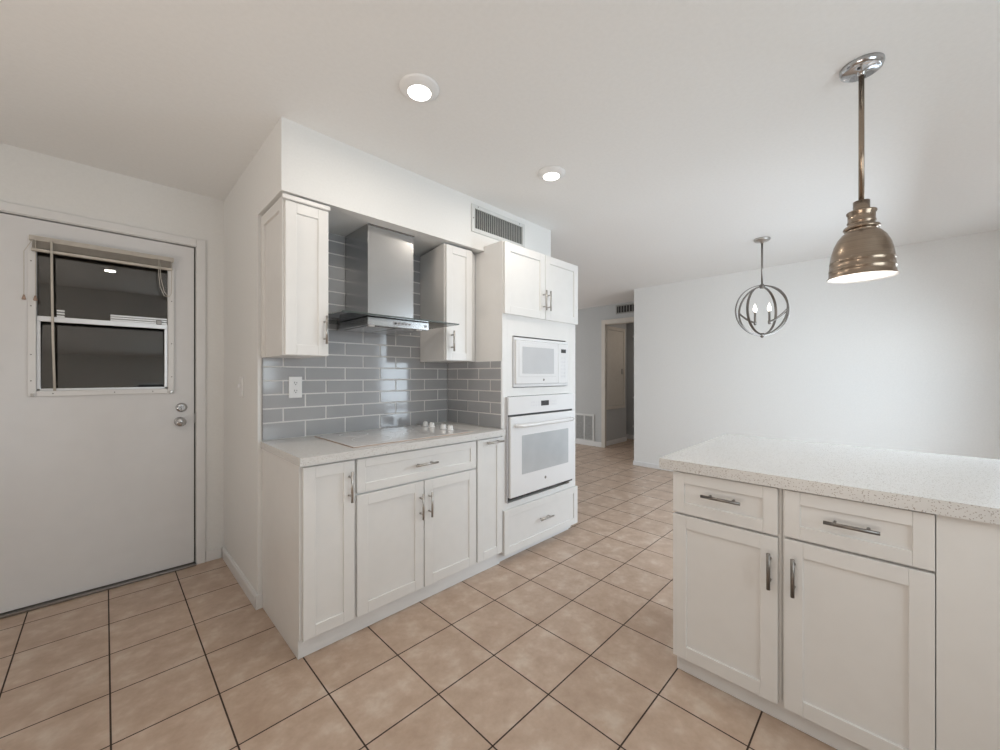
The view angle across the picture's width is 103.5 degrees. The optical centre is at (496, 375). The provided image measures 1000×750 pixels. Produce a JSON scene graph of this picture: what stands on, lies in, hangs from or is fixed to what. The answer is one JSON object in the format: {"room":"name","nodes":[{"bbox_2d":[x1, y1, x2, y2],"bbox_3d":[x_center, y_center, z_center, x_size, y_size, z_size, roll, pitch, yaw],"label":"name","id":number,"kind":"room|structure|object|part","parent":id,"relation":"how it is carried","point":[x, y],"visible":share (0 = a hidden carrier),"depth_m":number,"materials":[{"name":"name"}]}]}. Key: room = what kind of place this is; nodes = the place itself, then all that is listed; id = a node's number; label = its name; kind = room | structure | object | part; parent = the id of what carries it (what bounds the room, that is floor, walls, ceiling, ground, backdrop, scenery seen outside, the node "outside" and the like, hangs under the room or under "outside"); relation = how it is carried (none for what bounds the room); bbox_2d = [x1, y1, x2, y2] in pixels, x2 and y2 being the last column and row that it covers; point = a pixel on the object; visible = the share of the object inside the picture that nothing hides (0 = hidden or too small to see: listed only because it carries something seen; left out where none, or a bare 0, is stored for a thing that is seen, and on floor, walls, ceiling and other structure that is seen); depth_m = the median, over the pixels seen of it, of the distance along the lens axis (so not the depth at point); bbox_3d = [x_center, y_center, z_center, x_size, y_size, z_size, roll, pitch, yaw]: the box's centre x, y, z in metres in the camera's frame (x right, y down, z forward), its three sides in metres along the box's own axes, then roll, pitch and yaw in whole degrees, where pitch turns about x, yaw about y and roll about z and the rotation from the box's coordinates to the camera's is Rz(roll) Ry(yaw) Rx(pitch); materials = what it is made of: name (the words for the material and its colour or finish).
{"room":"kitchen","nodes":[
{"label":"kitchen","id":0,"kind":"room"},
{"bbox_2d":[37,252,166,388],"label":"window","id":1,"kind":"structure","parent":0,"point":[86,355],"depth_m":3.94,"materials":[{"name":"black glass"}]},
{"bbox_2d":[0,143,223,561],"bbox_3d":[-2.866,0.025,1.817,2.900,2.450,0.120,0,0,-45],"label":"wall","id":2,"kind":"structure","parent":0,"point":[27,177],"depth_m":2.50,"materials":[{"name":"paint"}]},
{"bbox_2d":[0,560,195,618],"bbox_3d":[-2.321,1.243,2.297,0.900,0.014,0.090,0,0,-45],"label":"threshold","id":3,"kind":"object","parent":2,"relation":"attached to","point":[181,567],"depth_m":2.25,"materials":[{"name":"silver metal"}]},
{"bbox_2d":[0,213,195,613],"bbox_3d":[-2.316,0.197,2.295,0.896,2.071,0.132,0,0,-43],"label":"door","id":4,"kind":"structure","parent":2,"relation":"in","point":[97,484],"depth_m":2.25,"materials":[{"name":"paint"}]},
{"bbox_2d":[22,235,173,390],"bbox_3d":[-2.271,-0.328,2.281,0.618,0.827,0.042,0,0,-45],"label":"window blind","id":5,"kind":"object","parent":4,"relation":"attached to","point":[52,246],"visible":1,"depth_m":2.22,"materials":[{"name":"paint"}]},
{"bbox_3d":[-2.465,-0.569,2.071,0.033,0.299,0.003,0,0,-43],"label":"lift cord","id":6,"kind":"part","parent":5,"relation":"part of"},
{"bbox_3d":[-2.447,-0.569,2.088,0.003,0.298,0.003,0,0,-45],"label":"lift cord","id":7,"kind":"part","parent":5,"relation":"part of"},
{"bbox_3d":[-2.266,-0.669,2.294,0.580,0.014,0.025,0,0,-45],"label":"rail","id":8,"kind":"part","parent":5,"relation":"part of","materials":[{"name":"white plastic"}]},
{"bbox_3d":[-2.073,-0.604,2.461,0.066,0.228,0.005,0,0,-45],"label":"lift cord","id":9,"kind":"part","parent":5,"relation":"part of","materials":[{"name":"white fabric"}]},
{"bbox_3d":[-2.283,-0.315,2.309,0.605,0.860,0.014,0,0,-45],"label":"window moulding","id":10,"kind":"part","parent":4,"relation":"part of","materials":[{"name":"paint"}]},
{"bbox_3d":[-2.298,-0.118,2.324,0.545,0.407,0.016,0,0,-45],"label":"sash frame","id":11,"kind":"part","parent":4,"relation":"part of","materials":[{"name":"metal"}]},
{"bbox_3d":[-2.028,0.299,2.524,0.060,0.060,0.069,0,0,-45],"label":"knob","id":12,"kind":"part","parent":4,"relation":"part of","materials":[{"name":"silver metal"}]},
{"bbox_2d":[0,201,205,563],"bbox_3d":[-2.305,0.176,2.281,1.002,2.148,0.014,0,0,-45],"label":"trim","id":13,"kind":"structure","parent":2,"relation":"attached to","point":[200,245],"depth_m":2.60,"materials":[{"name":"paint"}]},
{"bbox_2d":[194,248,194,559],"bbox_3d":[-2.337,0.193,2.317,0.895,2.075,0.018,0,0,-45],"label":"trim","id":14,"kind":"structure","parent":2,"relation":"attached to","point":[194,248],"depth_m":2.62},
{"bbox_2d":[206,548,262,609],"bbox_3d":[-1.606,1.212,2.378,0.867,0.075,0.088,0,0,43],"label":"baseboard","id":15,"kind":"structure","parent":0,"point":[213,554],"depth_m":2.64,"materials":[{"name":"paint"}]},
{"bbox_2d":[224,152,276,594],"bbox_3d":[-1.539,0.025,2.454,0.120,2.450,0.850,0,0,-45],"label":"wall","id":16,"kind":"structure","parent":0,"point":[242,221],"depth_m":2.31,"materials":[{"name":"paint"}]},
{"bbox_2d":[222,547,257,609],"bbox_3d":[-1.577,1.212,2.399,0.012,0.075,0.850,0,0,-45],"label":"baseboard","id":17,"kind":"structure","parent":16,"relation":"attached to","point":[237,573],"depth_m":2.35,"materials":[{"name":"paint"}]},
{"bbox_2d":[237,377,243,396],"bbox_3d":[-1.531,0.069,2.344,0.024,0.118,0.078,0,0,-45],"label":"light switch","id":18,"kind":"object","parent":16,"relation":"attached to","point":[240,385],"visible":1,"depth_m":2.33,"materials":[{"name":"white plastic"}]},
{"bbox_2d":[262,358,262,440],"bbox_3d":[-1.264,0.130,2.121,0.003,0.446,0.010,0,0,-45],"label":"trim","id":19,"kind":"structure","parent":16,"relation":"attached to","point":[262,358],"depth_m":2.12,"materials":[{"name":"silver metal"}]},
{"bbox_2d":[305,233,447,436],"bbox_3d":[-0.566,0.025,2.908,1.900,2.450,0.120,0,0,-45],"label":"wall","id":20,"kind":"structure","parent":0,"point":[331,233],"depth_m":3.01,"materials":[{"name":"paint"}]},
{"bbox_2d":[261,193,329,358],"bbox_3d":[-1.045,-0.472,2.036,0.222,0.754,0.416,0,0,-45],"label":"upper cabinet","id":21,"kind":"object","parent":20,"relation":"attached to","point":[294,231],"visible":1,"depth_m":1.94,"materials":[{"name":"paint"}]},
{"bbox_3d":[-1.135,-0.471,1.987,0.011,0.752,0.358,0,0,-45],"label":"moulding","id":22,"kind":"part","parent":21,"relation":"part of","materials":[{"name":"paint"}]},
{"bbox_3d":[-0.929,-0.461,1.926,0.200,0.728,0.020,0,0,-45],"label":"door","id":23,"kind":"part","parent":21,"relation":"part of","materials":[{"name":"paint"}]},
{"bbox_3d":[-0.852,-0.225,1.961,0.012,0.141,0.037,0,0,-45],"label":"handle","id":24,"kind":"part","parent":21,"relation":"part of","materials":[{"name":"silver metal"}]},
{"bbox_2d":[263,233,446,440],"bbox_3d":[-0.821,-0.251,2.562,1.246,1.209,0.008,0,0,-45],"label":"tile backsplash","id":25,"kind":"structure","parent":20,"relation":"attached to","point":[365,381],"depth_m":2.46,"materials":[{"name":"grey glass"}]},
{"bbox_2d":[289,377,301,397],"bbox_3d":[-1.141,0.068,2.232,0.070,0.120,0.008,0,0,-45],"label":"wall outlet","id":26,"kind":"object","parent":25,"relation":"attached to","point":[295,383],"visible":1,"depth_m":2.23,"materials":[{"name":"white plastic"}]},
{"bbox_2d":[328,223,458,334],"bbox_3d":[-0.673,-0.558,2.333,0.728,0.600,0.524,0,0,-45],"label":"range hood","id":27,"kind":"object","parent":20,"relation":"attached to","point":[378,259],"visible":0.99,"depth_m":2.31,"materials":[{"name":"silver metal"}]},
{"bbox_2d":[420,243,474,362],"bbox_3d":[-0.334,-0.471,2.744,0.317,0.752,0.416,0,0,-45],"label":"upper cabinet","id":28,"kind":"object","parent":20,"relation":"attached to","point":[447,272],"visible":1,"depth_m":2.62,"materials":[{"name":"paint"}]},
{"bbox_3d":[-0.282,-0.220,2.528,0.012,0.131,0.037,0,0,-45],"label":"handle","id":29,"kind":"part","parent":28,"relation":"part of","materials":[{"name":"silver metal"}]},
{"bbox_3d":[-0.252,-0.468,2.599,0.216,0.742,0.020,0,0,-45],"label":"door","id":30,"kind":"part","parent":28,"relation":"part of","materials":[{"name":"paint"}]},
{"bbox_2d":[448,361,501,428],"bbox_3d":[-0.172,0.130,2.800,0.008,0.446,0.568,0,0,-45],"label":"tile backsplash","id":31,"kind":"structure","parent":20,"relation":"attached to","point":[474,388],"depth_m":2.77,"materials":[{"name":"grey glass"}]},
{"bbox_2d":[258,116,550,256],"bbox_3d":[-0.418,-1.030,2.688,2.040,0.340,0.400,0,0,-45],"label":"soffit","id":32,"kind":"structure","parent":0,"point":[360,188],"depth_m":2.15,"materials":[{"name":"paint"}]},
{"bbox_2d":[471,203,524,247],"bbox_3d":[0.021,-1.062,2.834,0.539,0.187,0.011,0,0,-45],"label":"air vent","id":33,"kind":"object","parent":32,"relation":"in","point":[485,222],"visible":0.88,"depth_m":2.81,"materials":[{"name":"metal"}]},
{"bbox_2d":[0,439,836,749],"bbox_3d":[-0.166,1.300,4.420,10.400,0.100,9.500,0,0,-45],"label":"floor","id":34,"kind":"structure","parent":0,"point":[565,642],"depth_m":1.68,"materials":[{"name":"tile"}]},
{"bbox_2d":[262,449,353,659],"bbox_3d":[-0.957,0.821,1.989,0.249,0.856,0.625,0,0,-45],"label":"base cabinet","id":35,"kind":"object","parent":34,"relation":"on","point":[308,511],"visible":0.98,"depth_m":1.82,"materials":[{"name":"paint"}]},
{"bbox_3d":[-0.768,0.783,1.803,0.231,0.757,0.020,0,0,-45],"label":"door","id":36,"kind":"part","parent":35,"relation":"part of","materials":[{"name":"paint"}]},
{"bbox_3d":[-0.684,0.522,1.846,0.012,0.145,0.037,0,0,-45],"label":"handle","id":37,"kind":"part","parent":35,"relation":"part of","materials":[{"name":"silver metal"}]},
{"bbox_2d":[299,553,499,658],"bbox_3d":[-0.430,1.208,2.177,1.253,0.081,0.009,0,0,-45],"label":"toe kick","id":38,"kind":"object","parent":34,"relation":"on","point":[307,647],"visible":0.79,"depth_m":2.04,"materials":[{"name":"paint"}]},
{"bbox_2d":[354,440,475,616],"bbox_3d":[-0.593,0.821,2.351,0.774,0.856,0.625,0,0,-45],"label":"base cabinet","id":39,"kind":"object","parent":34,"relation":"on","point":[415,509],"visible":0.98,"depth_m":2.10,"materials":[{"name":"paint"}]},
{"bbox_2d":[261,422,505,466],"bbox_3d":[-0.609,0.373,2.346,1.267,0.037,0.613,0,0,-45],"label":"countertop","id":40,"kind":"structure","parent":39,"relation":"on","point":[308,450],"depth_m":2.00,"materials":[{"name":"stone"}]},
{"bbox_2d":[314,421,472,447],"bbox_3d":[-0.602,0.336,2.369,0.776,0.039,0.501,0,0,-45],"label":"cooktop","id":41,"kind":"object","parent":40,"relation":"in","point":[356,439],"visible":1,"depth_m":2.32,"materials":[{"name":"white ceramic"}]},
{"bbox_3d":[-0.542,0.870,2.028,0.379,0.584,0.020,0,0,-45],"label":"door","id":42,"kind":"part","parent":39,"relation":"part of","materials":[{"name":"paint"}]},
{"bbox_3d":[-0.406,0.486,2.164,0.763,0.163,0.020,0,0,-45],"label":"drawer","id":43,"kind":"part","parent":39,"relation":"part of","materials":[{"name":"paint"}]},
{"bbox_3d":[-0.404,0.707,2.124,0.012,0.138,0.037,0,0,-45],"label":"handle","id":44,"kind":"part","parent":39,"relation":"part of","materials":[{"name":"silver metal"}]},
{"bbox_3d":[-0.385,0.482,2.143,0.142,0.012,0.038,0,0,-45],"label":"handle","id":45,"kind":"part","parent":39,"relation":"part of","materials":[{"name":"silver metal"}]},
{"bbox_3d":[-0.363,0.707,2.165,0.012,0.138,0.037,0,0,-45],"label":"handle","id":46,"kind":"part","parent":39,"relation":"part of","materials":[{"name":"silver metal"}]},
{"bbox_3d":[-0.269,0.870,2.300,0.378,0.584,0.020,0,0,-45],"label":"door","id":47,"kind":"part","parent":39,"relation":"part of","materials":[{"name":"paint"}]},
{"bbox_2d":[475,436,503,562],"bbox_3d":[-0.235,0.821,2.706,0.230,0.856,0.625,0,0,-45],"label":"base cabinet","id":48,"kind":"object","parent":34,"relation":"on","point":[488,468],"visible":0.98,"depth_m":2.51,"materials":[{"name":"paint"}]},
{"bbox_3d":[-0.015,0.426,2.511,0.142,0.012,0.038,0,0,-45],"label":"handle","id":49,"kind":"part","parent":48,"relation":"part of","materials":[{"name":"silver metal"}]},
{"bbox_2d":[454,241,577,560],"bbox_3d":[0.154,0.180,3.086,0.856,2.138,0.638,0,0,-45],"label":"tall cabinet","id":50,"kind":"object","parent":34,"relation":"on","point":[521,292],"visible":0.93,"depth_m":2.77,"materials":[{"name":"paint"}]},
{"bbox_3d":[0.195,-0.645,2.744,0.424,0.474,0.020,0,0,-45],"label":"door","id":51,"kind":"part","parent":50,"relation":"part of","materials":[{"name":"paint"}]},
{"bbox_3d":[0.328,0.145,2.905,0.848,2.068,0.020,0,0,-45],"label":"frame","id":52,"kind":"part","parent":50,"relation":"part of","materials":[{"name":"paint"}]},
{"bbox_2d":[505,393,573,503],"bbox_3d":[0.173,0.497,3.043,0.762,0.705,0.610,0,0,-45],"label":"wall oven","id":53,"kind":"object","parent":50,"relation":"in","point":[539,437],"visible":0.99,"depth_m":2.81,"materials":[{"name":"metal"}]},
{"bbox_3d":[0.336,0.206,2.882,0.758,0.120,0.024,0,0,-45],"label":"control panel","id":54,"kind":"part","parent":53,"relation":"part of","materials":[{"name":"metal"}]},
{"bbox_3d":[0.368,0.340,2.848,0.664,0.025,0.059,0,0,-45],"label":"handle","id":55,"kind":"part","parent":53,"relation":"part of","materials":[{"name":"metal"}]},
{"bbox_2d":[512,336,567,386],"bbox_3d":[0.154,-0.090,3.068,0.634,0.346,0.548,0,0,-45],"label":"microwave","id":56,"kind":"object","parent":50,"relation":"in","point":[535,362],"visible":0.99,"depth_m":2.83,"materials":[{"name":"plastic"}]},
{"bbox_3d":[0.290,-0.090,2.839,0.476,0.300,0.024,0,0,-45],"label":"door","id":57,"kind":"part","parent":56,"relation":"part of","materials":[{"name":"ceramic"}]},
{"bbox_3d":[0.503,-0.090,3.050,0.121,0.300,0.024,0,0,-45],"label":"control panel","id":58,"kind":"part","parent":56,"relation":"part of","materials":[{"name":"plastic"}]},
{"bbox_3d":[0.344,1.043,2.892,0.848,0.297,0.020,0,0,-45],"label":"drawer","id":59,"kind":"part","parent":50,"relation":"part of","materials":[{"name":"paint"}]},
{"bbox_3d":[0.350,-0.542,2.857,0.012,0.145,0.037,0,0,-45],"label":"handle","id":60,"kind":"part","parent":50,"relation":"part of","materials":[{"name":"silver metal"}]},
{"bbox_3d":[0.358,1.035,2.865,0.147,0.012,0.038,0,0,-45],"label":"handle","id":61,"kind":"part","parent":50,"relation":"part of","materials":[{"name":"silver metal"}]},
{"bbox_3d":[0.386,-0.542,2.893,0.012,0.145,0.037,0,0,-45],"label":"handle","id":62,"kind":"part","parent":50,"relation":"part of","materials":[{"name":"silver metal"}]},
{"bbox_3d":[0.499,-0.645,3.047,0.422,0.474,0.020,0,0,-45],"label":"door","id":63,"kind":"part","parent":50,"relation":"part of","materials":[{"name":"paint"}]},
{"bbox_2d":[673,471,781,704],"bbox_3d":[1.081,0.824,1.736,0.658,0.850,0.374,0,0,-45],"label":"base cabinet","id":64,"kind":"object","parent":34,"relation":"on","point":[727,534],"visible":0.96,"depth_m":1.52,"materials":[{"name":"paint"}]},
{"bbox_3d":[0.861,0.478,1.517,0.038,0.012,0.136,0,0,-45],"label":"handle","id":65,"kind":"part","parent":64,"relation":"part of","materials":[{"name":"silver metal"}]},
{"bbox_3d":[0.879,0.488,1.541,0.020,0.169,0.365,0,0,-45],"label":"drawer","id":66,"kind":"part","parent":64,"relation":"part of","materials":[{"name":"paint"}]},
{"bbox_3d":[0.971,0.697,1.407,0.038,0.128,0.012,0,0,-45],"label":"handle","id":67,"kind":"part","parent":64,"relation":"part of","materials":[{"name":"silver metal"}]},
{"bbox_2d":[659,434,999,524],"bbox_3d":[1.511,0.377,1.566,0.984,0.043,1.326,0,0,-45],"label":"countertop","id":68,"kind":"structure","parent":64,"relation":"on","point":[962,487],"depth_m":1.47,"materials":[{"name":"stone"}]},
{"bbox_2d":[677,656,868,749],"bbox_3d":[1.214,1.211,1.243,0.010,0.076,1.250,0,0,-45],"label":"toe kick","id":69,"kind":"object","parent":34,"relation":"on","point":[830,738],"visible":0.5,"depth_m":1.44,"materials":[{"name":"paint"}]},
{"bbox_2d":[782,489,935,749],"bbox_3d":[1.344,0.824,1.472,0.658,0.850,0.367,0,0,-45],"label":"base cabinet","id":70,"kind":"object","parent":34,"relation":"on","point":[859,578],"visible":0.96,"depth_m":1.25,"materials":[{"name":"paint"}]},
{"bbox_3d":[1.020,0.696,1.357,0.038,0.130,0.012,0,0,-45],"label":"handle","id":71,"kind":"part","parent":70,"relation":"part of","materials":[{"name":"silver metal"}]},
{"bbox_3d":[1.125,0.482,1.252,0.038,0.012,0.134,0,0,-45],"label":"handle","id":72,"kind":"part","parent":70,"relation":"part of","materials":[{"name":"silver metal"}]},
{"bbox_3d":[1.147,0.486,1.272,0.020,0.164,0.357,0,0,-45],"label":"drawer","id":73,"kind":"part","parent":70,"relation":"part of","materials":[{"name":"paint"}]},
{"bbox_2d":[936,514,999,749],"bbox_3d":[1.674,0.824,1.170,0.616,0.850,0.526,0,0,-45],"label":"panel","id":74,"kind":"object","parent":34,"relation":"on","point":[967,551],"visible":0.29,"depth_m":1.10,"materials":[{"name":"paint"}]},
{"bbox_2d":[0,0,999,308],"bbox_3d":[-0.166,-1.250,4.420,10.400,0.100,9.500,0,0,-45],"label":"ceiling","id":75,"kind":"structure","parent":0,"point":[684,134],"depth_m":1.75,"materials":[{"name":"paint"}]},
{"bbox_2d":[399,73,438,102],"bbox_3d":[-0.324,-1.189,1.645,0.164,0.022,0.164,0,0,-45],"label":"recessed light","id":76,"kind":"object","parent":75,"relation":"in","point":[417,87],"visible":1,"depth_m":1.62,"materials":[{"name":"white plastic"}]},
{"bbox_2d":[537,166,564,180],"bbox_3d":[0.323,-1.189,2.338,0.164,0.022,0.164,0,0,-45],"label":"recessed light","id":77,"kind":"object","parent":75,"relation":"in","point":[549,173],"visible":1,"depth_m":2.31,"materials":[{"name":"white plastic"}]},
{"bbox_2d":[735,237,789,337],"bbox_3d":[2.335,-0.764,3.470,0.434,0.870,0.326,0,0,22],"label":"chandelier","id":78,"kind":"object","parent":75,"relation":"hanging from","point":[761,240],"visible":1,"depth_m":3.46,"materials":[{"name":"silver metal"}]},
{"bbox_3d":[2.335,-0.984,3.470,0.015,0.361,0.015,0,0,-45],"label":"rod","id":79,"kind":"part","parent":78,"relation":"part of","materials":[{"name":"silver metal"}]},
{"bbox_2d":[826,52,899,283],"bbox_3d":[1.415,-0.789,1.529,0.209,0.822,0.209,0,0,-45],"label":"pendant light","id":80,"kind":"object","parent":75,"relation":"hanging from","point":[865,252],"visible":1,"depth_m":1.50,"materials":[{"name":"silver metal"}]},
{"bbox_3d":[1.415,-0.916,1.529,0.018,0.491,0.017,0,0,-45],"label":"rod","id":81,"kind":"part","parent":80,"relation":"part of","materials":[{"name":"brown metal"}]},
{"bbox_3d":[1.415,-0.471,1.529,0.209,0.186,0.209,0,0,-45],"label":"lamp shade","id":82,"kind":"part","parent":80,"relation":"part of","materials":[{"name":"brown metal"}]},
{"bbox_2d":[575,302,633,441],"bbox_3d":[1.762,0.025,6.959,0.100,2.450,8.620,0,0,-45],"label":"wall","id":83,"kind":"structure","parent":0,"point":[588,329],"depth_m":6.99,"materials":[{"name":"paint"}]},
{"bbox_2d":[575,413,593,440],"bbox_3d":[1.568,0.938,7.076,0.010,0.495,0.410,0,0,-45],"label":"air vent","id":84,"kind":"object","parent":83,"relation":"in","point":[584,423],"visible":0.97,"depth_m":7.07,"materials":[{"name":"metal"}]},
{"bbox_2d":[575,434,633,446],"bbox_3d":[1.221,1.208,8.269,1.204,0.085,6.000,0,0,-45],"label":"baseboard","id":85,"kind":"structure","parent":83,"relation":"attached to","point":[623,439],"depth_m":7.11,"materials":[{"name":"paint"}]},
{"bbox_2d":[601,317,633,447],"bbox_3d":[2.398,0.150,6.308,0.118,2.200,1.560,0,0,-45],"label":"trim","id":86,"kind":"structure","parent":83,"relation":"attached to","point":[604,323],"depth_m":6.79,"materials":[{"name":"beige paint"}]},
{"bbox_2d":[616,303,633,313],"bbox_3d":[2.227,-1.100,6.415,0.010,0.150,0.633,0,0,-45],"label":"air vent","id":87,"kind":"object","parent":83,"relation":"in","point":[625,308],"visible":0.45,"depth_m":6.52,"materials":[{"name":"metal"}]},
{"bbox_2d":[606,323,625,440],"bbox_3d":[2.134,0.025,7.232,0.812,2.450,0.098,0,0,-45],"label":"wall","id":88,"kind":"structure","parent":0,"point":[615,418],"depth_m":7.24,"materials":[{"name":"paint"}]},
{"bbox_2d":[606,326,624,409],"bbox_3d":[2.173,-0.130,7.180,0.670,1.480,0.030,0,0,-45],"label":"access panel","id":89,"kind":"object","parent":88,"relation":"attached to","point":[615,340],"visible":1,"depth_m":7.17,"materials":[{"name":"beige paint"}]},
{"bbox_3d":[2.167,-0.130,7.186,0.538,1.348,0.012,0,0,-45],"label":"panel","id":90,"kind":"part","parent":89,"relation":"part of","materials":[{"name":"beige paint"}]},
{"bbox_2d":[626,323,633,434],"bbox_3d":[3.023,0.025,7.382,0.100,2.450,2.200,0,0,-45],"label":"wall","id":91,"kind":"structure","parent":0,"point":[629,326],"depth_m":7.73,"materials":[{"name":"paint"}]},
{"bbox_2d":[634,230,999,464],"bbox_3d":[3.068,0.025,4.410,0.120,2.450,3.164,0,0,-45],"label":"wall","id":92,"kind":"structure","parent":0,"point":[909,360],"depth_m":3.98,"materials":[{"name":"paint"}]},
{"bbox_2d":[633,460,673,471],"bbox_3d":[3.063,1.220,4.414,0.144,0.060,3.176,0,0,-45],"label":"baseboard","id":93,"kind":"structure","parent":92,"relation":"attached to","point":[643,464],"depth_m":5.33,"materials":[{"name":"paint"}]}
]}

